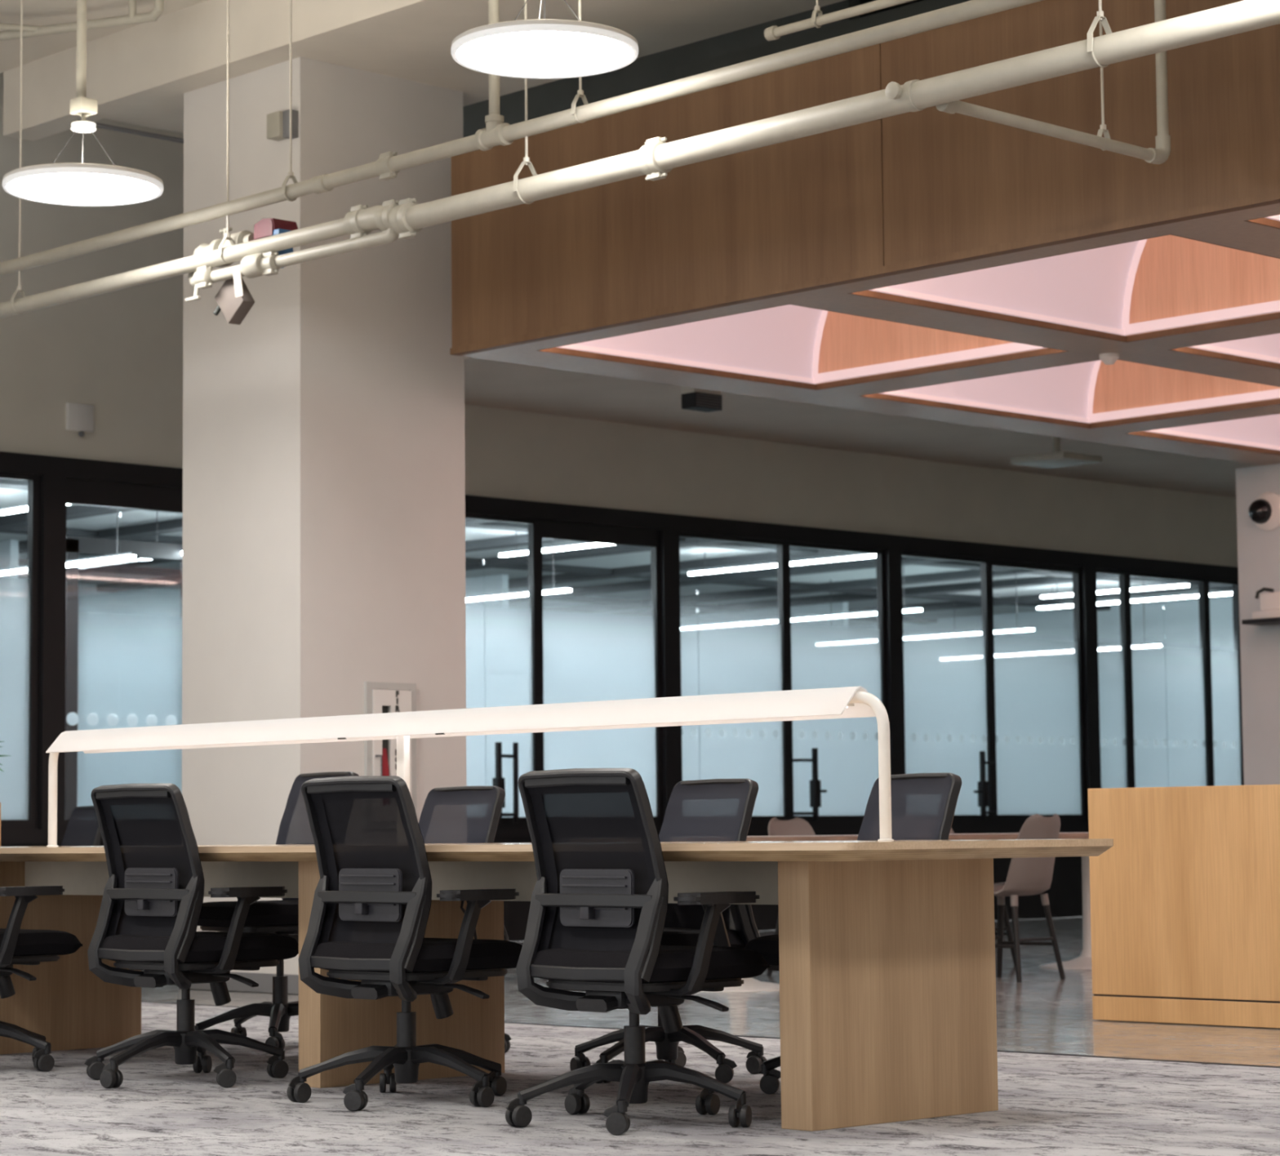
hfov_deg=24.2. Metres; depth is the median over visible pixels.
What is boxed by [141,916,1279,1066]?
floor
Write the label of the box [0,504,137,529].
ceiling beam
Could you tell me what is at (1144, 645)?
linear pendant light
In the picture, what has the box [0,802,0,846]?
base cabinet
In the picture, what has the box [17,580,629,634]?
wall
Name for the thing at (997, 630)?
diffuser
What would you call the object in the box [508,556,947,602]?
ceiling beam
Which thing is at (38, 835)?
trim
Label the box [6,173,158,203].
diffuser
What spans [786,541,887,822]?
door
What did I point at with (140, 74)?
ceiling beam
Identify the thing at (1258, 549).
wall
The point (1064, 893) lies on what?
wall
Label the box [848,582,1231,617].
ceiling beam
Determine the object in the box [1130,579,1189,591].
linear pendant light
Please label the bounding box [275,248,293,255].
switch
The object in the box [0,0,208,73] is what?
ceiling
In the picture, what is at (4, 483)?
ceiling beam
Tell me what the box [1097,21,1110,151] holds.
hanger
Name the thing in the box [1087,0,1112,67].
hanger
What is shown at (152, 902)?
office chair
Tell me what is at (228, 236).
hanger
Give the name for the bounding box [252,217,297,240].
switch
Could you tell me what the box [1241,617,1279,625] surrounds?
wall shelf
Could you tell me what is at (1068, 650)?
linear pendant light
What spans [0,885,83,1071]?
office chair
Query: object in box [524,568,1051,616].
linear light
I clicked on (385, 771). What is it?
fire extinguisher
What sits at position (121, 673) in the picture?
glass panel
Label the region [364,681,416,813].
fire extinguisher cabinet
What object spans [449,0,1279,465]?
wooden canopy
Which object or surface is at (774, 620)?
linear pendant light
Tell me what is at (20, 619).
window
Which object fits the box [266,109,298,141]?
box
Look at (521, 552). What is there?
linear pendant light
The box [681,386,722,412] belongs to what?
loudspeaker
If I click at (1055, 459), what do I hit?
pendant
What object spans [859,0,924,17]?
ceiling
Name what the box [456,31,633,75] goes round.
diffuser
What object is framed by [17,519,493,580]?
ceiling beam
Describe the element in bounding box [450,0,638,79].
pendant light
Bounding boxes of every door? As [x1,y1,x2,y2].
[465,512,539,825]
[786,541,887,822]
[902,551,996,822]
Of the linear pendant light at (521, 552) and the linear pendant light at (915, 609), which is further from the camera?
the linear pendant light at (915, 609)
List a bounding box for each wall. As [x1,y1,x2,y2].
[0,71,1238,567]
[0,831,1088,941]
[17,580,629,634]
[848,595,1234,665]
[1235,463,1279,785]
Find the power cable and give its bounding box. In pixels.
[460,900,477,938]
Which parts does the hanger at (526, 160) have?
rod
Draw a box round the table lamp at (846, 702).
[45,685,893,846]
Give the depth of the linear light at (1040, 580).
32.17 m
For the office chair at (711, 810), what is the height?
0.962 m
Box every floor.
[0,1001,1279,1155]
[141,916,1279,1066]
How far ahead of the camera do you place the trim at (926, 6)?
16.32 m
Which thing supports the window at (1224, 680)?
in the wall at (1064, 893)
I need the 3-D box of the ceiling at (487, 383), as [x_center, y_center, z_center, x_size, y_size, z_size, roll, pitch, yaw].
[4.860,-1.188,24.438,14.950,0.100,5.077,4,-7,-44]
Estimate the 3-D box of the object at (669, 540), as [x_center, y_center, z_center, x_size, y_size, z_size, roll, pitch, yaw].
[0.207,0.773,23.283,0.170,2.290,0.140,4,-7,-44]
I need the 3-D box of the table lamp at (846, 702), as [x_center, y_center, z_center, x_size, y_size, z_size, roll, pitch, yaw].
[-0.766,0.652,9.731,0.178,0.431,4.194,4,-7,-44]
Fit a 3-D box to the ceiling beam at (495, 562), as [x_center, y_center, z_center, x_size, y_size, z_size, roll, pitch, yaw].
[-1.541,-0.127,27.938,0.200,0.070,8.673,4,-7,-44]
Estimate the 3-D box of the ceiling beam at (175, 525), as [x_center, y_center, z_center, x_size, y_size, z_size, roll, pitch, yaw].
[-4.562,-0.344,25.028,0.200,0.070,8.673,4,-7,-44]
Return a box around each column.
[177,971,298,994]
[182,57,466,974]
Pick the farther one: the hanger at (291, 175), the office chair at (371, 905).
the hanger at (291, 175)
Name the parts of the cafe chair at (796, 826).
leg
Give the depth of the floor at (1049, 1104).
8.46 m
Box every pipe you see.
[0,0,1043,275]
[0,0,1279,318]
[764,0,914,40]
[935,0,1170,164]
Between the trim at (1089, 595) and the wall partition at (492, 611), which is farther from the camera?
the wall partition at (492, 611)
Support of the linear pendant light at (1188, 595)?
hanging from the ceiling at (8, 497)
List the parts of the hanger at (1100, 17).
rod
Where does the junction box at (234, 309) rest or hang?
hanging from the pipe at (396, 219)
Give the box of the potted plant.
[0,741,11,771]
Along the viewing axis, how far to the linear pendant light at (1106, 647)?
30.63 m
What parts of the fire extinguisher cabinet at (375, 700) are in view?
handle, door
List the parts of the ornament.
handle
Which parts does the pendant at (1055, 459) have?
stem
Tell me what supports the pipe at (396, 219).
hanging from the hanger at (526, 160)
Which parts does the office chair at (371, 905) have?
armrest, frame, seat, tension knob, armrest, lever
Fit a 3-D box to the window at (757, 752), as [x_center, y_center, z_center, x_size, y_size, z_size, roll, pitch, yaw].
[0.724,0.810,23.780,1.265,2.290,0.060,4,-7,-44]
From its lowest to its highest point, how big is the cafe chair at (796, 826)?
0.872 m
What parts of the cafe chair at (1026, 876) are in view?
leg, leg, leg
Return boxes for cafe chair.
[766,817,815,976]
[949,827,1015,965]
[993,813,1065,982]
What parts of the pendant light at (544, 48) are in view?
power cord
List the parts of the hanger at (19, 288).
rod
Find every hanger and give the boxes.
[10,0,26,314]
[217,0,235,263]
[281,0,297,201]
[513,0,537,204]
[571,0,588,123]
[811,0,822,28]
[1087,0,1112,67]
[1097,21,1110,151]
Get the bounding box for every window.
[0,471,40,829]
[64,477,182,828]
[537,519,662,824]
[679,531,790,823]
[989,559,1086,822]
[1096,568,1132,788]
[1127,571,1211,787]
[1206,577,1244,786]
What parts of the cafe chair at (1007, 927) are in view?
leg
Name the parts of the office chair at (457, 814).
frame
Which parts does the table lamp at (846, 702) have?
post, post, lamp shade, lamp shade, post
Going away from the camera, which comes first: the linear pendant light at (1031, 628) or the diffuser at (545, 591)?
the diffuser at (545, 591)
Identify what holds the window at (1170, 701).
in the wall at (1064, 893)
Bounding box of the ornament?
[1252,586,1279,618]
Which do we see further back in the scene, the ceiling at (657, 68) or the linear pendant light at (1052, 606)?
the linear pendant light at (1052, 606)
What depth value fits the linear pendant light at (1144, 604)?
30.35 m
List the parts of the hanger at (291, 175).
rod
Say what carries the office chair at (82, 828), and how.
on the floor at (1049, 1104)
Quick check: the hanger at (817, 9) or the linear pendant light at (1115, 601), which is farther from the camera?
the linear pendant light at (1115, 601)
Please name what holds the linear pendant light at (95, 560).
hanging from the ceiling at (8, 497)
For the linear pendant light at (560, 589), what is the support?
hanging from the ceiling at (8, 497)
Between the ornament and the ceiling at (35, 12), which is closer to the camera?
the ceiling at (35, 12)
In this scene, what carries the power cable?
hanging from the table at (888, 1011)
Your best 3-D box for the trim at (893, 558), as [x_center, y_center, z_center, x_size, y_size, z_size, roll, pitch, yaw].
[2.114,0.910,25.119,0.170,2.290,0.140,4,-7,-44]
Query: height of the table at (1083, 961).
0.768 m
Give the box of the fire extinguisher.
[382,748,389,775]
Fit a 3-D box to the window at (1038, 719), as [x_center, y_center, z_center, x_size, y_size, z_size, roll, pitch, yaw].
[3.511,1.011,26.465,1.305,2.290,0.060,4,-7,-44]
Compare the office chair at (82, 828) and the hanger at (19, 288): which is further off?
the office chair at (82, 828)
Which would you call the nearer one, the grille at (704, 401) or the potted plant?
the potted plant
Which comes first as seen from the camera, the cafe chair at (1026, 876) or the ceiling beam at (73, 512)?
the cafe chair at (1026, 876)
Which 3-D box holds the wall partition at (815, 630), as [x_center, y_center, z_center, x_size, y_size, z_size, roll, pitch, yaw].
[1.100,1.625,34.014,0.080,2.580,3.400,4,-7,-44]
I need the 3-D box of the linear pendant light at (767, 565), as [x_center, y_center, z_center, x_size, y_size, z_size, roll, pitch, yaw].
[0.850,-0.157,27.001,0.054,0.200,1.112,4,-7,-44]
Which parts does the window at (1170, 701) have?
glass pane, glass pane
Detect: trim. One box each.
[0,451,1238,581]
[0,821,1088,843]
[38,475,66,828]
[141,1000,1279,1067]
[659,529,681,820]
[675,0,971,80]
[875,549,905,774]
[1072,566,1101,821]
[1231,585,1235,665]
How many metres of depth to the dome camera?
19.89 m
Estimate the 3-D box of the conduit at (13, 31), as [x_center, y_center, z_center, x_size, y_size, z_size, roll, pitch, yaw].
[-3.129,-2.924,15.609,1.427,0.181,0.386,-1,-5,8]
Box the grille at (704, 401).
[696,393,722,408]
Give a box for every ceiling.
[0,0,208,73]
[0,488,1232,625]
[462,0,860,137]
[464,356,1261,497]
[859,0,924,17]
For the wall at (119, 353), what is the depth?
22.50 m
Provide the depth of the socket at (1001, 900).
15.92 m
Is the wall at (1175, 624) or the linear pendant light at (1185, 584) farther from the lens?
the wall at (1175, 624)
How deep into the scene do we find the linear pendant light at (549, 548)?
24.75 m
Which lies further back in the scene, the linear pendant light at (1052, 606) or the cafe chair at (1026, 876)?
the linear pendant light at (1052, 606)
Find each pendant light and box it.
[0,503,67,515]
[0,565,26,575]
[2,0,163,206]
[66,507,136,567]
[139,511,182,559]
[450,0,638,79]
[465,590,528,601]
[498,531,528,556]
[542,539,571,594]
[542,542,613,552]
[680,617,777,630]
[688,551,777,575]
[790,552,875,565]
[791,609,876,622]
[816,618,877,644]
[902,556,922,613]
[902,630,982,639]
[993,568,1034,633]
[1006,648,1074,654]
[1036,597,1073,609]
[1040,591,1072,598]
[1096,587,1119,594]
[1097,599,1119,604]
[1097,644,1120,650]
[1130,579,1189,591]
[1130,592,1198,602]
[1131,637,1161,648]
[1143,604,1144,634]
[1208,590,1232,596]
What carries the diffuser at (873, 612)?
attached to the linear pendant light at (873, 612)
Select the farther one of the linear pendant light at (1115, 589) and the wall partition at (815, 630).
the wall partition at (815, 630)
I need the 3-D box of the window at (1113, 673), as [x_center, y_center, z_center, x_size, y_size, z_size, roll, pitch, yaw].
[4.288,1.067,27.213,0.515,2.290,0.060,4,-7,-44]
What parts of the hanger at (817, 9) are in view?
rod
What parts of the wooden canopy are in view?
fascia panel, cove trim, cove trim, cove trim, fascia panel, cove trim, cove trim, cove trim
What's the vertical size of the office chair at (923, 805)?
0.962 m
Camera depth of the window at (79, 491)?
19.82 m
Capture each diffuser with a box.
[0,555,136,575]
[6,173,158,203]
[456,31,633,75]
[465,588,571,601]
[498,542,613,556]
[680,608,922,630]
[826,628,1034,644]
[1021,644,1161,654]
[1040,583,1189,598]
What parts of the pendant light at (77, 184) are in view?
power cord, canopy plate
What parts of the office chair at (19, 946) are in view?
tension knob, lever, armrest, seat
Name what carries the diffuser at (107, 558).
attached to the linear pendant light at (18, 570)
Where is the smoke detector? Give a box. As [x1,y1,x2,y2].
[1098,352,1119,364]
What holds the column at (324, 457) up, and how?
on the floor at (1044, 1012)
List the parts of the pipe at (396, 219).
valve stem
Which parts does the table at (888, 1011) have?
leg, leg, leg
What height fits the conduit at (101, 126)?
0.028 m
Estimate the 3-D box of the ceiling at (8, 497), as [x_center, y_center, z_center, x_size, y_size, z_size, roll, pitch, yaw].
[-2.933,-0.297,26.653,23.000,0.080,8.803,4,-7,-44]
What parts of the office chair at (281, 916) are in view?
seat, frame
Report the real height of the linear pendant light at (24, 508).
0.202 m
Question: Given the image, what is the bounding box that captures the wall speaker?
[66,402,93,436]
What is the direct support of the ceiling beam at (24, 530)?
attached to the ceiling at (8, 497)
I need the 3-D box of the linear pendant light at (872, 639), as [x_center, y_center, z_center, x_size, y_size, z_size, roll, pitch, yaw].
[2.106,0.538,30.164,0.054,0.264,0.820,4,-7,-44]
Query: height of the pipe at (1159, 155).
1.447 m
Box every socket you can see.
[997,896,1004,905]
[1010,894,1017,906]
[1040,893,1049,905]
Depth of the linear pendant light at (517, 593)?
24.78 m
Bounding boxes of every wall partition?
[0,539,18,599]
[465,573,508,625]
[629,601,848,642]
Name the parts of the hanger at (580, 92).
rod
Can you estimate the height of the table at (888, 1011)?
0.757 m
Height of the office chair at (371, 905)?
0.962 m
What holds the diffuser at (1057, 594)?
attached to the linear pendant light at (1115, 589)
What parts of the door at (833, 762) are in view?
pull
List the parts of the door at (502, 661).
glass pane, pull, glass pane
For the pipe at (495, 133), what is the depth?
12.25 m
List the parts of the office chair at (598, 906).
armrest, frame, seat, tension knob, armrest, lever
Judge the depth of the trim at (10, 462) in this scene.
23.69 m
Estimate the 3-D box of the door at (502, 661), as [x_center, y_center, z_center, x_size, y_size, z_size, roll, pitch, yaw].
[-1.250,0.662,21.813,1.405,2.290,0.155,4,-7,-44]
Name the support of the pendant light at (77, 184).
hanging from the ceiling at (35, 12)
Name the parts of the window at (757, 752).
glass pane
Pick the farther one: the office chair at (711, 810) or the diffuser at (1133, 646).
the diffuser at (1133, 646)
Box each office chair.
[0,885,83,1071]
[61,805,102,845]
[84,782,298,1088]
[194,771,359,1048]
[286,775,522,1111]
[418,785,511,1053]
[505,768,770,1135]
[569,778,767,1083]
[743,772,961,1093]
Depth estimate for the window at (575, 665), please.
22.80 m
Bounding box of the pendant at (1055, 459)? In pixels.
[1010,436,1102,468]
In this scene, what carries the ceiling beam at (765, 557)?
attached to the ceiling at (8, 497)
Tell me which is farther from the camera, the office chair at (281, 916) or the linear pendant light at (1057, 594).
the linear pendant light at (1057, 594)
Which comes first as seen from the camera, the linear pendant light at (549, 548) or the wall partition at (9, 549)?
the linear pendant light at (549, 548)
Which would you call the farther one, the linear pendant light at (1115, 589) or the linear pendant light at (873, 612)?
the linear pendant light at (1115, 589)
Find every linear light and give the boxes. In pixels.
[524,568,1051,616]
[601,573,1137,621]
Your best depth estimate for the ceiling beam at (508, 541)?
29.13 m
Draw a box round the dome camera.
[1248,492,1279,530]
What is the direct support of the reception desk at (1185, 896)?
on the floor at (1044, 1012)
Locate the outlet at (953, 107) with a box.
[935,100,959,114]
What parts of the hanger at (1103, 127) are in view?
rod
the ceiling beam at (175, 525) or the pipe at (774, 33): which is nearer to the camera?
the pipe at (774, 33)
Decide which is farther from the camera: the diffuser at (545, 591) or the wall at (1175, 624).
the wall at (1175, 624)
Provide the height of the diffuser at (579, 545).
0.024 m
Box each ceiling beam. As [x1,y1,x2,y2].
[0,478,1231,591]
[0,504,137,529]
[0,526,1110,610]
[3,0,845,141]
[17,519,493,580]
[18,518,182,553]
[18,559,937,623]
[96,533,566,592]
[465,537,730,570]
[508,549,862,588]
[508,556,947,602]
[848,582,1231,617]
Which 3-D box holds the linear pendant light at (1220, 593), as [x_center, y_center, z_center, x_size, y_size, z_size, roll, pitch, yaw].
[5.863,0.158,30.044,0.054,0.045,0.276,4,-7,-44]
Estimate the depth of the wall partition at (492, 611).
29.55 m
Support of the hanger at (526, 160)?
hanging from the ceiling at (35, 12)
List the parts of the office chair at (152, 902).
frame, seat, tension knob, armrest, lever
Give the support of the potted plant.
on the base cabinet at (0, 802)
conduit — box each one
[0,0,164,40]
[77,119,183,143]
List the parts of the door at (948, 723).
pull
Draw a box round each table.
[0,838,1113,1131]
[703,831,1091,991]
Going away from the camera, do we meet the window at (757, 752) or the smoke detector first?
the smoke detector
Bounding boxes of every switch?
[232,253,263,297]
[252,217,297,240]
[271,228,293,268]
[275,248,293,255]
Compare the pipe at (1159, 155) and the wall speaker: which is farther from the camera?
the wall speaker
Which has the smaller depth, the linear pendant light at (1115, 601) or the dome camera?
the dome camera
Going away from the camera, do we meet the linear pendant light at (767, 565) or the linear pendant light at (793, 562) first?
the linear pendant light at (793, 562)
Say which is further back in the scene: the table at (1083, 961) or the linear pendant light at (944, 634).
the linear pendant light at (944, 634)
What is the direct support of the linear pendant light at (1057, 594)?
hanging from the ceiling at (8, 497)
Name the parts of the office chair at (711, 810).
seat, frame, armrest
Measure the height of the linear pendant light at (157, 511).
0.402 m
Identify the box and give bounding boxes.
[213,277,254,324]
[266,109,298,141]
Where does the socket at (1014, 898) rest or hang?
attached to the cafe chair at (1026, 876)
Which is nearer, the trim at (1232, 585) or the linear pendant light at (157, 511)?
the linear pendant light at (157, 511)
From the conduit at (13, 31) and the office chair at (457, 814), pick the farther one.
the conduit at (13, 31)
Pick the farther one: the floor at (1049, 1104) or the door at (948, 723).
the door at (948, 723)
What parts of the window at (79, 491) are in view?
glass pane, glass pane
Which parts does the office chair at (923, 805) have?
seat, frame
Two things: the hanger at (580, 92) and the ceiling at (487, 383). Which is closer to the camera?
the hanger at (580, 92)
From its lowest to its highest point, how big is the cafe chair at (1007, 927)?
0.872 m
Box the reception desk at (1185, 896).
[1087,784,1279,1027]
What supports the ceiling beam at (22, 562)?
attached to the ceiling at (8, 497)
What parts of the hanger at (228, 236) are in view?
rod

